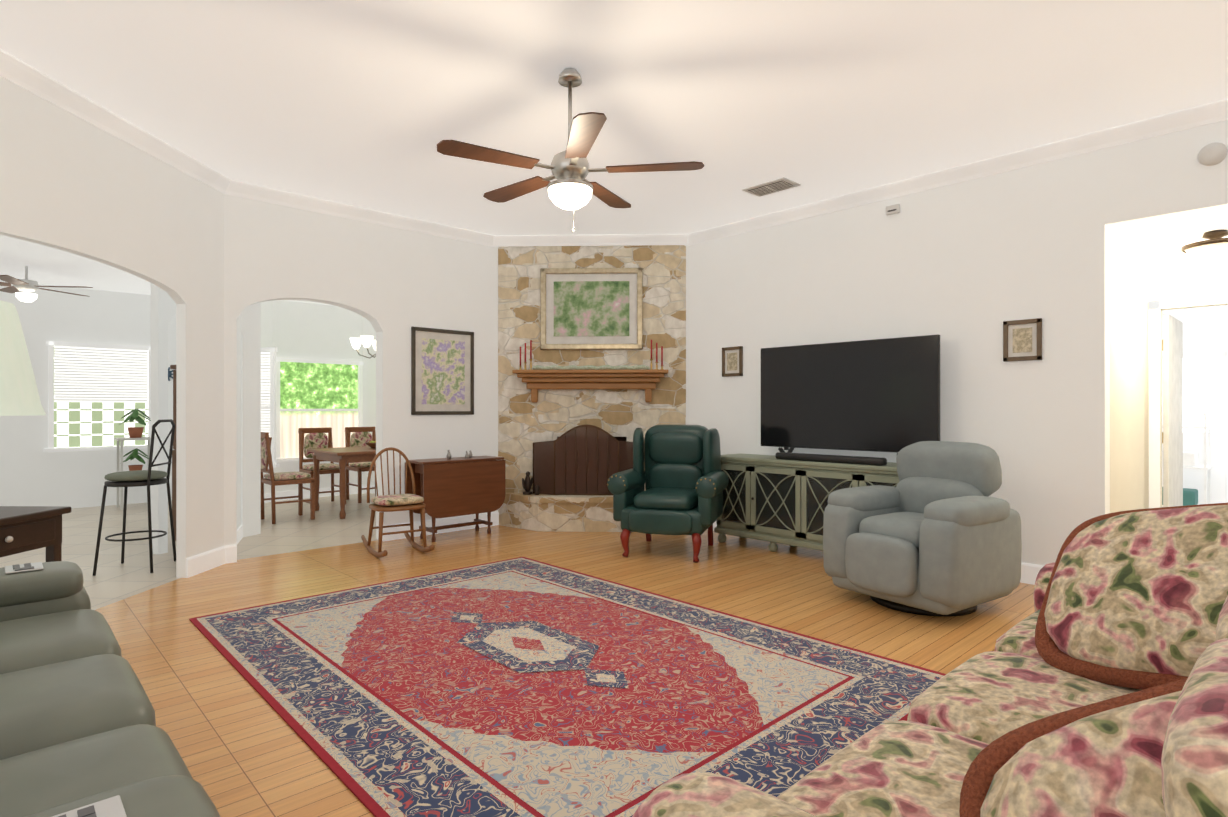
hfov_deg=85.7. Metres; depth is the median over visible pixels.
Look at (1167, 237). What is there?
ceiling
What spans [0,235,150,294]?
ceiling
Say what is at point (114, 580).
floor
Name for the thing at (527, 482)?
statue
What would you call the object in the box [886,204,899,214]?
door chime
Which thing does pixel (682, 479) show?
wingback chair
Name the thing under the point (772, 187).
ceiling vent
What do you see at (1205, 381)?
laundry window
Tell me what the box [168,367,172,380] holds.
decor
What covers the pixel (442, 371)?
framed picture
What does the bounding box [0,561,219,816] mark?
sofa
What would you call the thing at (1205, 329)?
wall
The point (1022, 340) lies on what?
picture
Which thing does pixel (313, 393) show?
dining room window
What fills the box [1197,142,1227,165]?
smoke detector
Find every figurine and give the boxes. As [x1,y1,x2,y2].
[447,450,450,458]
[465,450,470,457]
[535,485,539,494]
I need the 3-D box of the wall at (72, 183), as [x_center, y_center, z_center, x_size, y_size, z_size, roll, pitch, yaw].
[-3.216,-0.290,2.987,0.070,3.050,4.600,0,0,2]
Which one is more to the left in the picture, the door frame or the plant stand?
the plant stand
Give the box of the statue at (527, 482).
[522,471,532,494]
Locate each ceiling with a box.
[0,0,1227,234]
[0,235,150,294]
[284,300,333,305]
[1110,210,1227,258]
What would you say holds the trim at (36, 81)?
attached to the wall at (964, 270)
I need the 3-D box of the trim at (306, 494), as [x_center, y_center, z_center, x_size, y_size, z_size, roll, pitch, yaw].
[-3.143,1.179,7.826,3.380,0.120,3.455,0,0,-43]
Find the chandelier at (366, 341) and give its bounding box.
[350,336,375,357]
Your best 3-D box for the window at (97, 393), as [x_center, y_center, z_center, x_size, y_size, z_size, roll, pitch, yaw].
[-6.464,-0.141,8.378,1.130,1.350,0.090,0,0,-43]
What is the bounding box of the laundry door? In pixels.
[1162,314,1182,506]
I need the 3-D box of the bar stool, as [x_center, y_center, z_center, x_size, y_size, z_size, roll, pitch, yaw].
[-3.698,0.662,5.140,0.413,1.152,0.419,0,0,-12]
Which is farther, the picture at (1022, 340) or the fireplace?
the fireplace
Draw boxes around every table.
[0,506,70,561]
[307,446,375,518]
[405,456,504,541]
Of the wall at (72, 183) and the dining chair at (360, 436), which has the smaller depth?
the wall at (72, 183)
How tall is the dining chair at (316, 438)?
0.986 m
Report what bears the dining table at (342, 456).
on the floor at (114, 580)
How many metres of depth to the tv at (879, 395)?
5.39 m
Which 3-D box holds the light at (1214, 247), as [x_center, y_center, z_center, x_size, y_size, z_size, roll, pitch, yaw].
[4.131,-1.113,4.550,0.360,0.200,0.360,0,0,-43]
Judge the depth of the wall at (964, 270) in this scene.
4.87 m
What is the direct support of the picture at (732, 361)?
attached to the wall at (964, 270)
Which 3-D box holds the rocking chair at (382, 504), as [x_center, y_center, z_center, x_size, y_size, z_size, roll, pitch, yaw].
[-1.878,0.794,5.717,0.440,0.900,0.790,0,0,-33]
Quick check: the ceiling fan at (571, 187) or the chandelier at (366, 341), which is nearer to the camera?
the ceiling fan at (571, 187)
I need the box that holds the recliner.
[823,441,1021,616]
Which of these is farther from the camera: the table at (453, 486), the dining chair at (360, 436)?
the dining chair at (360, 436)
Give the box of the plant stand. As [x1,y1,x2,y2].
[114,408,150,509]
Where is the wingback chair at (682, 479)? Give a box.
[607,424,728,561]
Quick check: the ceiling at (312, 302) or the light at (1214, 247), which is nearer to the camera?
the light at (1214, 247)
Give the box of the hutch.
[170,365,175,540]
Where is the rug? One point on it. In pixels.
(521, 687)
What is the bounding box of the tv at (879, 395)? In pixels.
[761,335,939,453]
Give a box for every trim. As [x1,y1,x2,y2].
[0,49,1227,584]
[236,485,374,543]
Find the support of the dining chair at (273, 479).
on the floor at (114, 580)
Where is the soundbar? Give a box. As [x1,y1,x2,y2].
[775,452,886,465]
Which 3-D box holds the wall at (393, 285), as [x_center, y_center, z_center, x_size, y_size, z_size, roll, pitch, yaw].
[-1.656,-0.287,6.758,4.140,3.050,0.150,0,0,-43]
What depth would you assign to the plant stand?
8.26 m
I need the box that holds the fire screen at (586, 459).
[533,424,632,494]
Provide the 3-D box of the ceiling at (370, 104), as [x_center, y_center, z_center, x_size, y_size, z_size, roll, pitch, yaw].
[-0.687,-1.866,2.075,9.150,0.100,8.300,0,0,-43]
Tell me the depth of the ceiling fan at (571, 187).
3.47 m
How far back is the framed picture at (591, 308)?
6.99 m
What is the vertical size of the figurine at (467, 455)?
0.072 m
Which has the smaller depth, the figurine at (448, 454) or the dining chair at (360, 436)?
the figurine at (448, 454)
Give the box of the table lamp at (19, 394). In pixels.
[0,300,45,415]
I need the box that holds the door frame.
[1149,294,1227,507]
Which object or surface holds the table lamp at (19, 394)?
on the end table at (25, 528)
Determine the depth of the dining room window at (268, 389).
8.26 m
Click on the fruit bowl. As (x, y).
(371, 444)
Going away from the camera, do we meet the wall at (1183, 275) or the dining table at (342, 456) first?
the wall at (1183, 275)
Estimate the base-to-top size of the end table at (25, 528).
0.700 m
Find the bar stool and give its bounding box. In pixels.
[93,419,175,575]
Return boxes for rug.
[189,557,945,816]
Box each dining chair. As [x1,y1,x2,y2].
[261,432,314,523]
[298,427,345,504]
[345,427,375,502]
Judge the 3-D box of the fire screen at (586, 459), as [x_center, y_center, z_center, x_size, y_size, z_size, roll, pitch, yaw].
[-0.281,0.528,6.882,1.153,0.728,0.148,0,0,2]
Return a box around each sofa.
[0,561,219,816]
[632,503,1227,816]
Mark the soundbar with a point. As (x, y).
(878, 461)
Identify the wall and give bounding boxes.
[0,76,223,577]
[0,280,175,508]
[151,283,260,554]
[224,194,497,545]
[236,300,375,529]
[686,120,1227,565]
[1110,229,1149,512]
[1150,253,1227,507]
[1162,305,1227,503]
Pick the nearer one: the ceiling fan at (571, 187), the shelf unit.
the ceiling fan at (571, 187)
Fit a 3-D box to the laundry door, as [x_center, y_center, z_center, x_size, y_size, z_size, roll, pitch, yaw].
[4.753,0.234,5.636,0.825,2.000,0.046,0,0,-43]
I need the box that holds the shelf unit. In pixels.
[1162,412,1211,506]
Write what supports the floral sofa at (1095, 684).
on the floor at (241, 745)
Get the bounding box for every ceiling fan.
[0,266,92,301]
[437,67,703,230]
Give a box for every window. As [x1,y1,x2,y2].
[44,341,150,452]
[261,347,278,467]
[276,358,363,461]
[1162,351,1227,437]
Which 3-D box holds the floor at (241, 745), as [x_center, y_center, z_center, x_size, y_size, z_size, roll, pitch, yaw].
[-0.689,1.259,2.020,9.075,0.050,8.225,0,0,-43]
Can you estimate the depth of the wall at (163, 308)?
6.36 m
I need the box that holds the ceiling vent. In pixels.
[742,177,800,196]
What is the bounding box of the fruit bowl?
[365,441,375,447]
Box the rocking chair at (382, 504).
[361,447,433,557]
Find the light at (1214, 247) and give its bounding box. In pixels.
[1181,230,1227,261]
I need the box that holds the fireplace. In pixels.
[498,245,685,531]
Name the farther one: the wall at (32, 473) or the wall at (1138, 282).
the wall at (32, 473)
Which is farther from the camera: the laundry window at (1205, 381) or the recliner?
the laundry window at (1205, 381)
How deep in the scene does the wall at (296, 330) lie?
9.23 m
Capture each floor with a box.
[0,493,377,609]
[95,525,1034,816]
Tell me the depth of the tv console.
5.62 m
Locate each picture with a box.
[411,326,473,414]
[540,268,642,349]
[722,346,742,376]
[1003,318,1041,361]
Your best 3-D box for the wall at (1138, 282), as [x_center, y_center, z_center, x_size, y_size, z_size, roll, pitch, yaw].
[3.785,0.011,4.938,1.290,2.450,0.120,0,0,-43]
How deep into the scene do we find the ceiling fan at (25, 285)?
6.96 m
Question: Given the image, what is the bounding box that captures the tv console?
[714,453,898,551]

